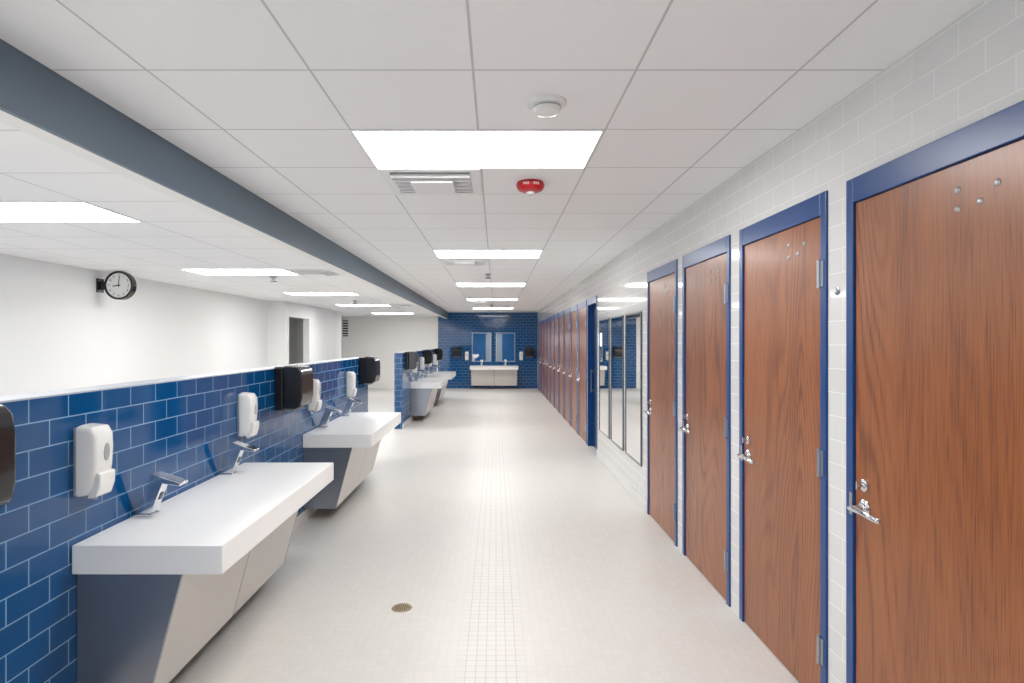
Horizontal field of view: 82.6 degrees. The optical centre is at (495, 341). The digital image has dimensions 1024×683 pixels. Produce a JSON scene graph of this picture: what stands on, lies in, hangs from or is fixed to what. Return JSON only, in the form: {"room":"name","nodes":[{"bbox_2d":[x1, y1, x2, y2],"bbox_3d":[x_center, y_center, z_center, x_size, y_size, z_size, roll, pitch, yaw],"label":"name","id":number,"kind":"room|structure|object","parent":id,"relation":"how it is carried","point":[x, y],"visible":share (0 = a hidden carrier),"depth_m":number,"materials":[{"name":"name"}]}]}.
{"room":"public restroom","nodes":[
{"label":"public restroom","id":0,"kind":"room"},
{"bbox_2d":[0,254,340,395],"bbox_3d":[-4.965,0.385,7.475,0.870,2.510,19.350,0,0,0],"label":"wall","id":1,"kind":"structure","parent":0,"point":[57,332],"depth_m":7.86,"materials":[{"name":"white paint"}]},
{"bbox_2d":[96,271,136,299],"bbox_3d":[-4.681,-0.690,7.200,0.438,0.352,0.120,0,0,0],"label":"wall clock","id":2,"kind":"object","parent":1,"relation":"attached to","point":[118,285],"visible":1,"depth_m":7.17,"materials":[{"name":"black plastic"}]},
{"bbox_2d":[0,359,367,682],"bbox_3d":[-1.819,0.929,4.135,0.162,1.422,7.670,0,0,0],"label":"wall","id":3,"kind":"structure","parent":0,"point":[186,429],"depth_m":2.52,"materials":[{"name":"blue tile"}]},
{"bbox_2d":[0,404,15,507],"bbox_3d":[-1.639,0.372,1.715,0.222,0.357,0.300,0,0,0],"label":"paper towel dispenser","id":4,"kind":"object","parent":3,"relation":"attached to","point":[7,428],"visible":1,"depth_m":1.83,"materials":[{"name":"black plastic"}]},
{"bbox_2d":[73,423,114,499],"bbox_3d":[-1.696,0.508,2.470,0.108,0.319,0.128,0,0,0],"label":"soap dispenser","id":5,"kind":"object","parent":3,"relation":"attached to","point":[93,475],"visible":1,"depth_m":2.42,"materials":[{"name":"white plastic"}]},
{"bbox_2d":[0,357,358,402],"bbox_3d":[-1.825,0.214,4.135,0.154,0.008,7.674,0,0,0],"label":"trim","id":6,"kind":"structure","parent":3,"relation":"on","point":[18,397],"depth_m":2.85,"materials":[{"name":"grey"}]},
{"bbox_2d":[72,463,333,682],"bbox_3d":[-1.437,1.180,3.225,0.620,0.680,1.650,0,0,0],"label":"sink","id":7,"kind":"object","parent":3,"relation":"attached to","point":[153,591],"visible":1,"depth_m":2.53,"materials":[{"name":"white"}]},
{"bbox_2d":[134,471,187,516],"bbox_3d":[-1.625,0.738,2.830,0.226,0.205,0.076,0,0,0],"label":"faucet","id":8,"kind":"object","parent":7,"relation":"on","point":[159,481],"visible":1,"depth_m":2.80,"materials":[{"name":"silver metal"}]},
{"bbox_2d":[219,441,258,474],"bbox_3d":[-1.625,0.738,3.690,0.226,0.205,0.076,0,0,0],"label":"faucet","id":9,"kind":"object","parent":7,"relation":"on","point":[237,449],"visible":1,"depth_m":3.66,"materials":[{"name":"silver metal"}]},
{"bbox_2d":[237,392,258,438],"bbox_3d":[-1.696,0.508,4.000,0.108,0.319,0.128,0,0,0],"label":"soap dispenser","id":10,"kind":"object","parent":3,"relation":"attached to","point":[247,403],"visible":1,"depth_m":3.94,"materials":[{"name":"grey plastic"}]},
{"bbox_2d":[274,365,312,410],"bbox_3d":[-1.639,0.372,4.740,0.222,0.357,0.300,0,0,0],"label":"paper towel dispenser","id":11,"kind":"object","parent":3,"relation":"attached to","point":[293,384],"visible":1,"depth_m":4.59,"materials":[{"name":"black plastic"}]},
{"bbox_2d":[307,379,321,412],"bbox_3d":[-1.696,0.508,5.460,0.108,0.319,0.128,0,0,0],"label":"soap dispenser","id":12,"kind":"object","parent":3,"relation":"attached to","point":[315,405],"visible":0.8,"depth_m":5.41,"materials":[{"name":"grey plastic"}]},
{"bbox_2d":[346,371,356,397],"bbox_3d":[-1.696,0.508,6.840,0.108,0.319,0.128,0,0,0],"label":"soap dispenser","id":13,"kind":"object","parent":3,"relation":"attached to","point":[351,391],"visible":0.96,"depth_m":6.78,"materials":[{"name":"grey plastic"}]},
{"bbox_2d":[303,412,400,508],"bbox_3d":[-1.437,1.180,6.095,0.620,0.680,1.650,0,0,0],"label":"sink","id":14,"kind":"object","parent":3,"relation":"attached to","point":[352,442],"visible":0.94,"depth_m":5.35,"materials":[{"name":"white"}]},
{"bbox_2d":[317,406,341,427],"bbox_3d":[-1.625,0.738,5.700,0.226,0.205,0.076,0,0,0],"label":"faucet","id":15,"kind":"object","parent":14,"relation":"on","point":[328,411],"visible":1,"depth_m":5.67,"materials":[{"name":"silver metal"}]},
{"bbox_2d":[341,398,361,416],"bbox_3d":[-1.625,0.738,6.560,0.226,0.205,0.076,0,0,0],"label":"faucet","id":16,"kind":"object","parent":14,"relation":"on","point":[351,401],"visible":1,"depth_m":6.53,"materials":[{"name":"silver metal"}]},
{"bbox_2d":[359,356,379,384],"bbox_3d":[-1.639,0.372,7.560,0.222,0.357,0.300,0,0,0],"label":"paper towel dispenser","id":17,"kind":"object","parent":3,"relation":"attached to","point":[369,366],"visible":1,"depth_m":7.41,"materials":[{"name":"black plastic"}]},
{"bbox_2d":[0,122,439,316],"bbox_3d":[-4.085,-0.920,9.150,4.630,0.100,22.900,0,0,0],"label":"ceiling","id":18,"kind":"structure","parent":0,"point":[173,235],"depth_m":5.12,"materials":[{"name":"tile"}]},
{"bbox_2d":[0,201,142,221],"bbox_3d":[-3.170,-0.867,3.925,1.220,0.006,0.610,0,0,0],"label":"recessed light","id":19,"kind":"object","parent":18,"relation":"in","point":[10,211],"visible":1,"depth_m":3.91,"materials":[{"name":"white plastic"}]},
{"bbox_2d":[181,269,296,274],"bbox_3d":[-3.170,-0.867,7.280,1.220,0.006,0.610,0,0,0],"label":"recessed light","id":20,"kind":"object","parent":18,"relation":"in","point":[199,271],"visible":0.81,"depth_m":7.21,"materials":[{"name":"white plastic"}]},
{"bbox_2d":[283,269,344,276],"bbox_3d":[-2.250,-0.848,7.280,0.600,0.045,0.600,0,0,0],"label":"ceiling vent","id":21,"kind":"object","parent":18,"relation":"in","point":[304,272],"visible":0.94,"depth_m":7.15,"materials":[{"name":"white metal"}]},
{"bbox_2d":[283,292,357,294],"bbox_3d":[-3.170,-0.867,10.635,1.220,0.006,0.610,0,0,0],"label":"recessed light","id":22,"kind":"object","parent":18,"relation":"in","point":[290,293],"visible":1,"depth_m":10.52,"materials":[{"name":"white plastic"}]},
{"bbox_2d":[287,293,355,294],"bbox_3d":[-3.170,-0.868,10.635,1.196,0.004,0.586,0,0,0],"label":"diffuser","id":23,"kind":"object","parent":22,"relation":"attached to","point":[287,293],"depth_m":10.53,"materials":[{"name":"white plastic"}]},
{"bbox_2d":[335,304,388,305],"bbox_3d":[-3.170,-0.867,13.985,1.220,0.006,0.610,0,0,0],"label":"recessed light","id":24,"kind":"object","parent":18,"relation":"in","point":[335,304],"visible":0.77,"depth_m":13.84,"materials":[{"name":"white plastic"}]},
{"bbox_2d":[339,305,388,305],"bbox_3d":[-3.170,-0.868,13.985,1.196,0.004,0.586,0,0,0],"label":"diffuser","id":25,"kind":"object","parent":24,"relation":"attached to","point":[339,305],"depth_m":14.02,"materials":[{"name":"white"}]},
{"bbox_2d":[373,313,413,313],"bbox_3d":[-3.170,-0.867,17.955,1.220,0.006,0.610,0,0,0],"label":"recessed light","id":26,"kind":"object","parent":18,"relation":"in","point":[373,313],"visible":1,"depth_m":18.03,"materials":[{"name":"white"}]},
{"bbox_2d":[386,304,414,306],"bbox_3d":[-2.250,-0.848,13.800,0.600,0.045,0.600,0,0,0],"label":"ceiling vent","id":27,"kind":"object","parent":18,"relation":"in","point":[395,305],"visible":0.9,"depth_m":13.67,"materials":[{"name":"white paint"}]},
{"bbox_2d":[394,349,436,428],"bbox_3d":[-1.819,0.929,14.050,0.162,1.422,6.300,0,0,0],"label":"wall","id":28,"kind":"structure","parent":0,"point":[403,378],"depth_m":11.03,"materials":[{"name":"blue tile"}]},
{"bbox_2d":[405,351,417,369],"bbox_3d":[-1.639,0.372,11.350,0.222,0.357,0.300,0,0,0],"label":"paper towel dispenser","id":29,"kind":"object","parent":28,"relation":"attached to","point":[411,358],"visible":1,"depth_m":11.20,"materials":[{"name":"black plastic"}]},
{"bbox_2d":[396,349,431,352],"bbox_3d":[-1.825,0.214,14.050,0.154,0.008,6.304,0,0,0],"label":"trim","id":30,"kind":"structure","parent":28,"relation":"on","point":[424,349],"depth_m":13.13,"materials":[{"name":"grey"}]},
{"bbox_2d":[420,357,424,369],"bbox_3d":[-1.696,0.508,13.400,0.108,0.319,0.128,0,0,0],"label":"soap dispenser","id":31,"kind":"object","parent":28,"relation":"attached to","point":[422,366],"visible":0.97,"depth_m":13.34,"materials":[{"name":"grey plastic"}]},
{"bbox_2d":[423,349,432,364],"bbox_3d":[-1.639,0.372,14.050,0.222,0.357,0.300,0,0,0],"label":"paper towel dispenser","id":32,"kind":"object","parent":28,"relation":"attached to","point":[427,354],"visible":0.95,"depth_m":13.90,"materials":[{"name":"black plastic"}]},
{"bbox_2d":[410,378,446,415],"bbox_3d":[-1.437,1.180,12.725,0.620,0.680,1.650,0,0,0],"label":"sink","id":33,"kind":"object","parent":28,"relation":"attached to","point":[423,391],"visible":0.97,"depth_m":11.93,"materials":[{"name":"white metal"}]},
{"bbox_2d":[414,372,424,380],"bbox_3d":[-1.625,0.738,12.330,0.226,0.205,0.076,0,0,0],"label":"faucet","id":34,"kind":"object","parent":33,"relation":"on","point":[418,373],"visible":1,"depth_m":12.30,"materials":[{"name":"silver metal"}]},
{"bbox_2d":[419,370,428,378],"bbox_3d":[-1.625,0.738,13.190,0.226,0.205,0.076,0,0,0],"label":"faucet","id":35,"kind":"object","parent":33,"relation":"on","point":[423,371],"visible":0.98,"depth_m":13.16,"materials":[{"name":"silver metal"}]},
{"bbox_2d":[433,354,436,365],"bbox_3d":[-1.696,0.508,16.200,0.108,0.319,0.128,0,0,0],"label":"soap dispenser","id":36,"kind":"object","parent":28,"relation":"attached to","point":[434,355],"visible":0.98,"depth_m":16.14,"materials":[{"name":"grey plastic"}]},
{"bbox_2d":[435,348,442,360],"bbox_3d":[-1.639,0.372,16.750,0.222,0.357,0.300,0,0,0],"label":"paper towel dispenser","id":37,"kind":"object","parent":28,"relation":"attached to","point":[438,351],"visible":0.94,"depth_m":16.60,"materials":[{"name":"black plastic"}]},
{"bbox_2d":[427,371,455,401],"bbox_3d":[-1.437,1.180,15.525,0.620,0.680,1.650,0,0,0],"label":"sink","id":38,"kind":"object","parent":28,"relation":"attached to","point":[449,375],"visible":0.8,"depth_m":14.85,"materials":[{"name":"white ceramic"}]},
{"bbox_2d":[341,312,536,387],"bbox_3d":[-2.475,0.312,20.475,7.850,2.655,0.150,0,0,0],"label":"wall","id":39,"kind":"structure","parent":0,"point":[455,331],"depth_m":20.40,"materials":[{"name":"blue tile"}]},
{"bbox_2d":[0,110,446,318],"bbox_3d":[-1.725,-0.899,9.100,0.090,0.229,22.600,0,0,0],"label":"trim","id":40,"kind":"structure","parent":39,"relation":"attached to","point":[5,118],"depth_m":2.86,"materials":[{"name":"white paint"}]},
{"bbox_2d":[0,39,448,318],"bbox_3d":[-1.670,-0.900,9.100,0.020,0.230,22.600,0,0,0],"label":"beam","id":41,"kind":"structure","parent":39,"relation":"attached to","point":[31,92],"depth_m":2.75,"materials":[{"name":"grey paint"}]},
{"bbox_2d":[342,320,348,336],"bbox_3d":[-5.270,-0.460,20.392,0.240,0.600,0.015,0,0,0],"label":"air vent","id":42,"kind":"object","parent":39,"relation":"in","point":[345,323],"visible":1,"depth_m":20.40,"materials":[{"name":"grey metal"}]},
{"bbox_2d":[452,347,460,356],"bbox_3d":[-1.360,0.372,20.289,0.300,0.357,0.222,0,0,0],"label":"paper towel dispenser","id":43,"kind":"object","parent":39,"relation":"attached to","point":[456,351],"visible":1,"depth_m":20.18,"materials":[{"name":"black plastic"}]},
{"bbox_2d":[465,351,468,359],"bbox_3d":[-1.020,0.508,20.346,0.128,0.319,0.108,0,0,0],"label":"soap dispenser","id":44,"kind":"object","parent":39,"relation":"attached to","point":[466,352],"visible":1,"depth_m":20.30,"materials":[{"name":"grey plastic"}]},
{"bbox_2d":[472,333,490,361],"bbox_3d":[-0.500,0.195,20.392,0.680,1.010,0.016,0,0,0],"label":"wall mirror","id":45,"kind":"object","parent":39,"relation":"attached to","point":[481,342],"visible":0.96,"depth_m":20.39,"materials":[{"name":"clear glass"}]},
{"bbox_2d":[470,366,517,385],"bbox_3d":[-0.065,1.180,20.087,1.650,0.680,0.620,0,0,0],"label":"sink","id":46,"kind":"object","parent":39,"relation":"attached to","point":[480,375],"visible":1,"depth_m":20.01,"materials":[{"name":"white ceramic"}]},
{"bbox_2d":[496,333,514,361],"bbox_3d":[0.330,0.195,20.392,0.680,1.010,0.016,0,0,0],"label":"wall mirror","id":47,"kind":"object","parent":39,"relation":"attached to","point":[505,342],"visible":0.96,"depth_m":20.39,"materials":[{"name":"clear glass"}]},
{"bbox_2d":[519,351,522,359],"bbox_3d":[0.880,0.508,20.346,0.128,0.319,0.108,0,0,0],"label":"soap dispenser","id":48,"kind":"object","parent":39,"relation":"attached to","point":[520,352],"visible":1,"depth_m":20.30,"materials":[{"name":"grey plastic"}]},
{"bbox_2d":[525,347,533,356],"bbox_3d":[1.160,0.372,20.289,0.300,0.357,0.222,0,0,0],"label":"paper towel dispenser","id":49,"kind":"object","parent":39,"relation":"attached to","point":[529,351],"visible":1,"depth_m":20.18,"materials":[{"name":"black plastic"}]},
{"bbox_2d":[169,388,798,682],"bbox_3d":[-2.375,1.690,9.150,8.050,0.100,22.900,0,0,0],"label":"floor","id":50,"kind":"structure","parent":0,"point":[517,555],"depth_m":3.90,"materials":[{"name":"tile"}]},
{"bbox_2d":[391,603,411,612],"bbox_3d":[-0.580,1.639,3.590,0.126,0.003,0.126,0,0,0],"label":"floor drain","id":51,"kind":"object","parent":50,"relation":"on","point":[401,607],"visible":1,"depth_m":3.59,"materials":[{"name":"gold metal"}]},
{"bbox_2d":[0,0,982,311],"bbox_3d":[-0.060,-1.065,9.150,3.420,0.100,22.900,0,0,0],"label":"ceiling","id":52,"kind":"structure","parent":0,"point":[269,95],"depth_m":2.37,"materials":[{"name":"tile"}]},
{"bbox_2d":[377,168,481,194],"bbox_3d":[-0.395,-0.993,3.700,0.600,0.045,0.600,0,0,0],"label":"ceiling vent","id":53,"kind":"object","parent":52,"relation":"in","point":[402,181],"visible":1,"depth_m":3.59,"materials":[{"name":"white metal"}]},
{"bbox_2d":[439,258,488,265],"bbox_3d":[-0.395,-0.993,7.370,0.600,0.045,0.600,0,0,0],"label":"ceiling vent","id":54,"kind":"object","parent":52,"relation":"in","point":[445,261],"visible":1,"depth_m":7.22,"materials":[{"name":"white metal"}]},
{"bbox_2d":[350,129,604,167],"bbox_3d":[-0.090,-1.012,3.095,1.220,0.006,0.610,0,0,0],"label":"recessed light","id":55,"kind":"object","parent":52,"relation":"in","point":[385,148],"visible":1,"depth_m":3.04,"materials":[{"name":"white paint"}]},
{"bbox_2d":[468,301,491,302],"bbox_3d":[-0.395,-0.993,14.690,0.600,0.045,0.600,0,0,0],"label":"ceiling vent","id":56,"kind":"object","parent":52,"relation":"in","point":[468,301],"visible":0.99,"depth_m":14.56,"materials":[{"name":"white paint"}]},
{"bbox_2d":[433,250,542,257],"bbox_3d":[-0.090,-1.012,6.755,1.220,0.006,0.610,0,0,0],"label":"recessed light","id":57,"kind":"object","parent":52,"relation":"in","point":[439,253],"visible":1,"depth_m":6.70,"materials":[{"name":"white plastic"}]},
{"bbox_2d":[456,283,525,286],"bbox_3d":[-0.090,-1.012,10.415,1.220,0.006,0.610,0,0,0],"label":"recessed light","id":58,"kind":"object","parent":52,"relation":"in","point":[457,284],"visible":1,"depth_m":10.34,"materials":[{"name":"white plastic"}]},
{"bbox_2d":[467,299,517,300],"bbox_3d":[-0.090,-1.012,14.075,1.220,0.006,0.610,0,0,0],"label":"recessed light","id":59,"kind":"object","parent":52,"relation":"in","point":[467,299],"visible":1,"depth_m":14.04,"materials":[{"name":"white plastic"}]},
{"bbox_2d":[467,299,516,299],"bbox_3d":[-0.090,-1.013,14.075,1.196,0.004,0.586,0,0,0],"label":"diffuser","id":60,"kind":"object","parent":59,"relation":"attached to","point":[467,299],"depth_m":14.04,"materials":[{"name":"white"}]},
{"bbox_2d":[473,308,512,308],"bbox_3d":[-0.090,-1.012,17.735,1.220,0.006,0.610,0,0,0],"label":"recessed light","id":61,"kind":"object","parent":52,"relation":"in","point":[473,308],"visible":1,"depth_m":17.86,"materials":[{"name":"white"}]},
{"bbox_2d":[516,179,544,195],"bbox_3d":[0.220,-0.974,3.719,0.180,0.082,0.181,0,0,0],"label":"fire alarm strobe","id":62,"kind":"object","parent":52,"relation":"attached to","point":[530,187],"visible":1,"depth_m":3.66,"materials":[{"name":"red plastic"}]},
{"bbox_2d":[528,94,565,116],"bbox_3d":[0.216,-0.988,2.470,0.164,0.055,0.164,0,0,0],"label":"smoke detector","id":63,"kind":"object","parent":52,"relation":"attached to","point":[542,105],"visible":1,"depth_m":2.42,"materials":[{"name":"white plastic"}]},
{"bbox_2d":[537,0,1023,682],"bbox_3d":[1.520,0.312,9.100,0.140,2.655,22.600,0,0,0],"label":"wall","id":64,"kind":"structure","parent":0,"point":[971,70],"depth_m":2.50,"materials":[{"name":"tile"}]},
{"bbox_2d":[538,321,540,391],"bbox_3d":[1.482,0.490,19.205,0.197,2.300,0.910,0,0,0],"label":"door","id":65,"kind":"structure","parent":64,"relation":"in","point":[539,358],"depth_m":19.15,"materials":[{"name":"brown wood"}]},
{"bbox_2d":[540,320,543,395],"bbox_3d":[1.482,0.490,18.155,0.197,2.300,0.910,0,0,0],"label":"door","id":66,"kind":"structure","parent":64,"relation":"in","point":[542,321],"depth_m":18.18,"materials":[{"name":"brown wood"}]},
{"bbox_2d":[542,318,546,398],"bbox_3d":[1.482,0.490,17.105,0.197,2.300,0.910,0,0,0],"label":"door","id":67,"kind":"structure","parent":64,"relation":"in","point":[545,320],"depth_m":17.08,"materials":[{"name":"brown wood"}]},
{"bbox_2d":[545,317,549,401],"bbox_3d":[1.482,0.490,16.055,0.197,2.300,0.910,0,0,0],"label":"door","id":68,"kind":"structure","parent":64,"relation":"in","point":[548,318],"depth_m":16.10,"materials":[{"name":"brown wood"}]},
{"bbox_2d":[549,315,553,405],"bbox_3d":[1.482,0.490,15.005,0.197,2.300,0.910,0,0,0],"label":"door","id":69,"kind":"structure","parent":64,"relation":"in","point":[551,366],"depth_m":14.96,"materials":[{"name":"brown wood"}]},
{"bbox_2d":[552,313,558,411],"bbox_3d":[1.482,0.490,13.955,0.197,2.300,0.910,0,0,0],"label":"door","id":70,"kind":"structure","parent":64,"relation":"in","point":[556,316],"depth_m":13.97,"materials":[{"name":"brown wood"}]},
{"bbox_2d":[557,311,563,417],"bbox_3d":[1.482,0.490,12.905,0.197,2.300,0.910,0,0,0],"label":"door","id":71,"kind":"structure","parent":64,"relation":"in","point":[561,314],"depth_m":12.90,"materials":[{"name":"brown wood"}]},
{"bbox_2d":[562,308,569,424],"bbox_3d":[1.482,0.490,11.855,0.197,2.300,0.910,0,0,0],"label":"door","id":72,"kind":"structure","parent":64,"relation":"in","point":[566,372],"depth_m":11.82,"materials":[{"name":"brown wood"}]},
{"bbox_2d":[568,304,577,433],"bbox_3d":[1.482,0.490,10.805,0.197,2.300,0.910,0,0,0],"label":"door","id":73,"kind":"structure","parent":64,"relation":"in","point":[574,310],"depth_m":10.77,"materials":[{"name":"brown wood"}]},
{"bbox_2d":[576,300,586,443],"bbox_3d":[1.482,0.490,9.755,0.197,2.300,0.910,0,0,0],"label":"door","id":74,"kind":"structure","parent":64,"relation":"in","point":[582,307],"depth_m":9.77,"materials":[{"name":"brown wood"}]},
{"bbox_2d":[587,296,596,455],"bbox_3d":[1.510,0.490,8.770,0.140,2.300,0.840,0,0,0],"label":"door","id":75,"kind":"structure","parent":64,"relation":"in","point":[592,302],"depth_m":9.14,"materials":[{"name":"blue metal"}]},
{"bbox_2d":[599,318,609,438],"bbox_3d":[1.442,0.470,7.770,0.016,1.540,0.700,0,0,0],"label":"wall mirror","id":76,"kind":"object","parent":64,"relation":"attached to","point":[604,324],"visible":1,"depth_m":7.74,"materials":[{"name":"clear glass"}]},
{"bbox_2d":[600,320,607,435],"bbox_3d":[1.443,0.470,7.770,0.006,1.508,0.668,0,0,0],"label":"mirror glass","id":77,"kind":"object","parent":76,"relation":"attached to","point":[603,323],"depth_m":7.74,"materials":[{"name":"white"}]},
{"bbox_2d":[611,315,623,450],"bbox_3d":[1.442,0.470,6.950,0.016,1.540,0.700,0,0,0],"label":"wall mirror","id":78,"kind":"object","parent":64,"relation":"attached to","point":[617,323],"visible":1,"depth_m":6.91,"materials":[{"name":"clear glass"}]},
{"bbox_2d":[597,449,646,512],"bbox_3d":[1.444,1.590,6.957,0.012,0.100,2.765,0,0,0],"label":"baseboard","id":79,"kind":"structure","parent":64,"relation":"attached to","point":[640,500],"depth_m":6.52,"materials":[{"name":"white tile"}]},
{"bbox_2d":[625,311,641,466],"bbox_3d":[1.442,0.470,6.130,0.016,1.540,0.700,0,0,0],"label":"wall mirror","id":80,"kind":"object","parent":64,"relation":"attached to","point":[633,321],"visible":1,"depth_m":6.11,"materials":[{"name":"clear glass"}]},
{"bbox_2d":[644,259,677,546],"bbox_3d":[1.482,0.490,5.110,0.197,2.300,0.910,0,0,0],"label":"door","id":81,"kind":"structure","parent":64,"relation":"in","point":[662,281],"depth_m":5.08,"materials":[{"name":"brown wood"}]},
{"bbox_2d":[679,235,730,606],"bbox_3d":[1.482,0.490,4.055,0.197,2.300,0.910,0,0,0],"label":"door","id":82,"kind":"structure","parent":64,"relation":"in","point":[706,271],"depth_m":3.97,"materials":[{"name":"brown wood"}]},
{"bbox_2d":[737,190,827,682],"bbox_3d":[1.482,0.490,3.000,0.197,2.300,0.910,0,0,0],"label":"door","id":83,"kind":"structure","parent":64,"relation":"in","point":[783,454],"depth_m":2.92,"materials":[{"name":"brown wood"}]},
{"bbox_2d":[833,287,839,294],"bbox_3d":[1.441,-0.215,2.475,0.018,0.036,0.036,0,0,0],"label":"coat hook","id":84,"kind":"object","parent":64,"relation":"attached to","point":[836,290],"visible":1,"depth_m":2.47,"materials":[{"name":"silver metal"}]},
{"bbox_2d":[846,100,1023,682],"bbox_3d":[1.482,0.490,1.945,0.197,2.300,0.910,0,0,0],"label":"door","id":85,"kind":"structure","parent":64,"relation":"in","point":[935,231],"depth_m":1.92,"materials":[{"name":"brown wood"}]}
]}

